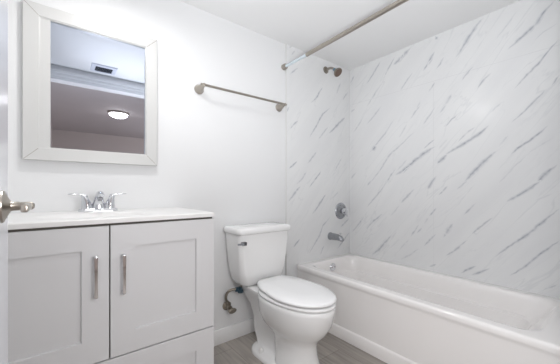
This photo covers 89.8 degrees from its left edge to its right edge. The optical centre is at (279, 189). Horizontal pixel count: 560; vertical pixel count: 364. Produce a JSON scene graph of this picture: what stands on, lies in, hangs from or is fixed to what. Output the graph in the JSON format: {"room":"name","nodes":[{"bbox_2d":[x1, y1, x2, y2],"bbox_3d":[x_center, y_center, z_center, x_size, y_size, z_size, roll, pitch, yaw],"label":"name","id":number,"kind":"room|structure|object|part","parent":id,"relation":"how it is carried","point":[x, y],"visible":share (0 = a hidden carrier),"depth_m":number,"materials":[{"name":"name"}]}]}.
{"room":"bathroom","nodes":[
{"label":"bathroom","id":0,"kind":"room"},
{"bbox_2d":[8,0,285,330],"bbox_3d":[-0.348,-0.063,2.019,2.756,2.216,0.100,0,0,-38],"label":"wall","id":1,"kind":"structure","parent":0,"point":[222,153],"depth_m":1.81,"materials":[{"name":"paint"}]},
{"bbox_2d":[22,0,156,165],"bbox_3d":[-0.948,-0.501,1.462,0.578,0.729,0.029,0,0,-38],"label":"wall mirror","id":2,"kind":"object","parent":1,"relation":"attached to","point":[89,87],"visible":1,"depth_m":1.43,"materials":[{"name":"paint"}]},
{"bbox_2d":[50,21,144,153],"bbox_3d":[-0.950,-0.501,1.464,0.462,0.613,0.008,0,0,-38],"label":"mirror glass","id":3,"kind":"object","parent":2,"relation":"attached to","point":[97,77],"depth_m":1.46,"materials":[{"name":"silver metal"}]},
{"bbox_2d":[222,285,242,313],"bbox_3d":[-0.320,0.731,1.907,0.118,0.200,0.108,0,0,-38],"label":"water supply valve","id":4,"kind":"object","parent":1,"relation":"attached to","point":[226,305],"visible":0.94,"depth_m":1.89,"materials":[{"name":"silver metal"}]},
{"bbox_3d":[-0.317,0.808,1.872,0.058,0.034,0.013,0,0,-38],"label":"oval handle","id":5,"kind":"part","parent":4,"relation":"part of","materials":[{"name":"silver metal"}]},
{"bbox_2d":[214,318,254,345],"bbox_3d":[-0.290,0.995,1.993,0.865,0.100,0.013,0,0,-38],"label":"baseboard","id":6,"kind":"structure","parent":1,"relation":"attached to","point":[231,332],"depth_m":1.96,"materials":[{"name":"paint"}]},
{"bbox_2d":[194,83,286,111],"bbox_3d":[-0.241,-0.645,1.984,0.716,0.062,0.093,0,0,-38],"label":"towel bar","id":7,"kind":"object","parent":1,"relation":"attached to","point":[199,89],"visible":1,"depth_m":1.89,"materials":[{"name":"silver metal"}]},
{"bbox_3d":[-0.497,-0.645,1.782,0.062,0.062,0.093,0,0,-38],"label":"post","id":8,"kind":"part","parent":7,"relation":"part of","materials":[{"name":"silver metal"}]},
{"bbox_3d":[0.016,-0.645,2.187,0.062,0.062,0.093,0,0,-38],"label":"post","id":9,"kind":"part","parent":7,"relation":"part of","materials":[{"name":"silver metal"}]},
{"bbox_2d":[281,0,408,69],"bbox_3d":[0.522,-0.989,1.626,0.045,0.066,1.595,0,0,-38],"label":"shower curtain rod","id":10,"kind":"object","parent":1,"relation":"attached to","point":[397,3],"visible":1,"depth_m":1.73,"materials":[{"name":"silver metal"}]},
{"bbox_2d":[214,331,386,363],"bbox_3d":[1.991,1.070,-0.020,3.900,0.050,6.200,0,0,-38],"label":"floor","id":11,"kind":"structure","parent":0,"point":[331,349],"depth_m":1.80,"materials":[{"name":"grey wood"}]},
{"bbox_2d":[8,217,213,363],"bbox_3d":[-0.794,0.587,1.254,0.848,0.916,0.543,0,0,-38],"label":"vanity cabinet","id":12,"kind":"object","parent":11,"relation":"on","point":[142,292],"visible":0.99,"depth_m":1.07,"materials":[{"name":"paint"}]},
{"bbox_3d":[-0.817,0.389,0.940,0.422,0.503,0.018,0,0,-38],"label":"cabinet door","id":13,"kind":"part","parent":12,"relation":"part of","materials":[{"name":"paint"}]},
{"bbox_3d":[-0.671,0.321,1.024,0.012,0.152,0.030,0,0,-38],"label":"bar handle","id":14,"kind":"part","parent":12,"relation":"part of","materials":[{"name":"silver metal"}]},
{"bbox_2d":[8,207,214,229],"bbox_3d":[-0.804,0.134,1.264,0.853,0.052,0.518,0,0,-38],"label":"countertop","id":15,"kind":"structure","parent":12,"relation":"on","point":[62,218],"depth_m":1.18,"materials":[{"name":"stone"}]},
{"bbox_2d":[68,191,125,211],"bbox_3d":[-0.879,0.057,1.368,0.244,0.101,0.134,0,0,-38],"label":"sink faucet","id":16,"kind":"object","parent":15,"relation":"on","point":[98,204],"visible":1,"depth_m":1.37,"materials":[{"name":"silver metal"}]},
{"bbox_3d":[-0.967,0.027,1.345,0.077,0.018,0.018,0,0,-38],"label":"lever","id":17,"kind":"part","parent":16,"relation":"part of","materials":[{"name":"silver metal"}]},
{"bbox_3d":[-0.939,0.060,1.368,0.052,0.073,0.046,0,0,-38],"label":"handle","id":18,"kind":"part","parent":16,"relation":"part of","materials":[{"name":"silver metal"}]},
{"bbox_3d":[-0.902,0.101,1.397,0.166,0.014,0.056,0,0,-38],"label":"plate","id":19,"kind":"part","parent":16,"relation":"part of","materials":[{"name":"silver metal"}]},
{"bbox_3d":[-0.879,0.051,1.368,0.068,0.089,0.134,0,0,-38],"label":"spout","id":20,"kind":"part","parent":16,"relation":"part of","materials":[{"name":"silver metal"}]},
{"bbox_3d":[-0.865,0.060,1.426,0.052,0.073,0.046,0,0,-38],"label":"handle","id":21,"kind":"part","parent":16,"relation":"part of","materials":[{"name":"silver metal"}]},
{"bbox_3d":[-0.600,0.325,1.081,0.012,0.152,0.030,0,0,-38],"label":"bar handle","id":22,"kind":"part","parent":12,"relation":"part of","materials":[{"name":"silver metal"}]},
{"bbox_3d":[-0.650,0.798,1.072,0.848,0.304,0.018,0,0,-38],"label":"drawer","id":23,"kind":"part","parent":12,"relation":"part of","materials":[{"name":"paint"}]},
{"bbox_3d":[-0.483,0.389,1.204,0.422,0.503,0.018,0,0,-38],"label":"cabinet door","id":24,"kind":"part","parent":12,"relation":"part of","materials":[{"name":"paint"}]},
{"bbox_2d":[224,222,336,363],"bbox_3d":[0.011,0.645,1.743,0.443,0.800,0.764,0,0,-38],"label":"toilet","id":25,"kind":"object","parent":11,"relation":"on","point":[292,314],"visible":1,"depth_m":1.71,"materials":[{"name":"ceramic"}]},
{"bbox_3d":[-0.155,0.463,1.961,0.410,0.345,0.202,0,0,-38],"label":"tank","id":26,"kind":"part","parent":25,"relation":"part of","materials":[{"name":"ceramic"}]},
{"bbox_3d":[-0.152,0.268,1.958,0.434,0.046,0.223,0,0,-38],"label":"tank lid","id":27,"kind":"part","parent":25,"relation":"part of","materials":[{"name":"ceramic"}]},
{"bbox_3d":[0.103,0.624,1.654,0.356,0.019,0.511,0,0,-38],"label":"seat","id":28,"kind":"part","parent":25,"relation":"part of","materials":[{"name":"plastic"}]},
{"bbox_3d":[0.090,0.595,1.670,0.352,0.030,0.548,0,0,-38],"label":"seat lid","id":29,"kind":"part","parent":25,"relation":"part of","materials":[{"name":"plastic"}]},
{"bbox_3d":[0.099,0.841,1.659,0.352,0.409,0.518,0,0,-38],"label":"bowl","id":30,"kind":"part","parent":25,"relation":"part of","materials":[{"name":"ceramic"}]},
{"bbox_2d":[297,253,559,363],"bbox_3d":[0.902,0.833,1.921,0.694,0.424,1.583,0,0,-38],"label":"bathtub","id":31,"kind":"object","parent":11,"relation":"on","point":[395,313],"visible":0.95,"depth_m":1.69,"materials":[{"name":"ceramic"}]},
{"bbox_3d":[0.468,0.683,2.474,0.068,0.068,0.013,0,0,-38],"label":"overflow plate","id":32,"kind":"part","parent":31,"relation":"part of","materials":[{"name":"silver metal"}]},
{"bbox_2d":[287,44,349,277],"bbox_3d":[0.369,-0.063,2.516,0.815,2.216,0.009,0,0,-38],"label":"wall","id":33,"kind":"structure","parent":0,"point":[318,102],"depth_m":2.47,"materials":[{"name":"white stone"}]},
{"bbox_2d":[286,44,286,275],"bbox_3d":[0.050,-0.113,2.263,0.008,2.116,0.010,0,0,-38],"label":"trim","id":34,"kind":"structure","parent":33,"relation":"attached to","point":[286,44],"depth_m":2.26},
{"bbox_2d":[323,66,341,76],"bbox_3d":[0.473,-1.053,2.491,0.085,0.124,0.162,0,0,-38],"label":"shower head","id":35,"kind":"object","parent":33,"relation":"attached to","point":[337,71],"visible":1,"depth_m":2.46},
{"bbox_2d":[328,232,343,241],"bbox_3d":[0.506,0.424,2.522,0.068,0.078,0.153,0,0,-38],"label":"tub spout","id":36,"kind":"object","parent":33,"relation":"attached to","point":[331,236],"visible":1,"depth_m":2.50,"materials":[{"name":"silver metal"}]},
{"bbox_2d":[335,203,347,218],"bbox_3d":[0.600,0.203,2.645,0.158,0.158,0.075,0,0,-38],"label":"shower valve","id":37,"kind":"object","parent":33,"relation":"attached to","point":[341,211],"visible":1,"depth_m":2.64,"materials":[{"name":"silver metal"}]},
{"bbox_3d":[0.605,0.203,2.638,0.058,0.058,0.057,0,0,-38],"label":"knob","id":38,"kind":"part","parent":37,"relation":"part of","materials":[{"name":"silver metal"}]},
{"bbox_2d":[180,0,519,69],"bbox_3d":[0.234,-1.196,1.281,2.756,0.050,1.980,0,0,-38],"label":"ceiling","id":39,"kind":"structure","parent":0,"point":[304,25],"depth_m":1.95,"materials":[{"name":"paint"}]},
{"bbox_2d":[350,0,559,297],"bbox_3d":[1.179,-0.063,2.140,0.010,2.216,1.587,0,0,-38],"label":"wall","id":40,"kind":"structure","parent":0,"point":[455,132],"depth_m":1.97,"materials":[{"name":"white stone"}]},
{"bbox_2d":[297,253,559,298],"bbox_3d":[0.903,0.624,1.922,0.696,0.006,1.587,0,0,-38],"label":"trim","id":41,"kind":"structure","parent":40,"relation":"attached to","point":[346,253],"depth_m":2.08,"materials":[{"name":"white plastic"}]},
{"bbox_3d":[0.781,-0.063,0.521,2.641,2.216,0.110,0,0,-38],"label":"wall","id":42,"kind":"structure","parent":0,"visible":0},
{"bbox_2d":[0,0,34,363],"bbox_3d":[-0.335,0.019,0.293,0.086,2.028,0.871,0,0,-38],"label":"bathroom door","id":43,"kind":"structure","parent":42,"relation":"in","point":[6,205],"depth_m":0.58,"materials":[{"name":"paint"}]},
{"bbox_3d":[-0.358,0.019,0.282,0.036,2.028,0.857,0,0,-38],"label":"door","id":44,"kind":"part","parent":43,"relation":"part of","materials":[{"name":"paint"}]},
{"bbox_3d":[-0.497,0.034,0.549,0.022,0.017,0.108,0,0,-38],"label":"lever handle","id":45,"kind":"part","parent":43,"relation":"part of","materials":[{"name":"silver metal"}]}
]}

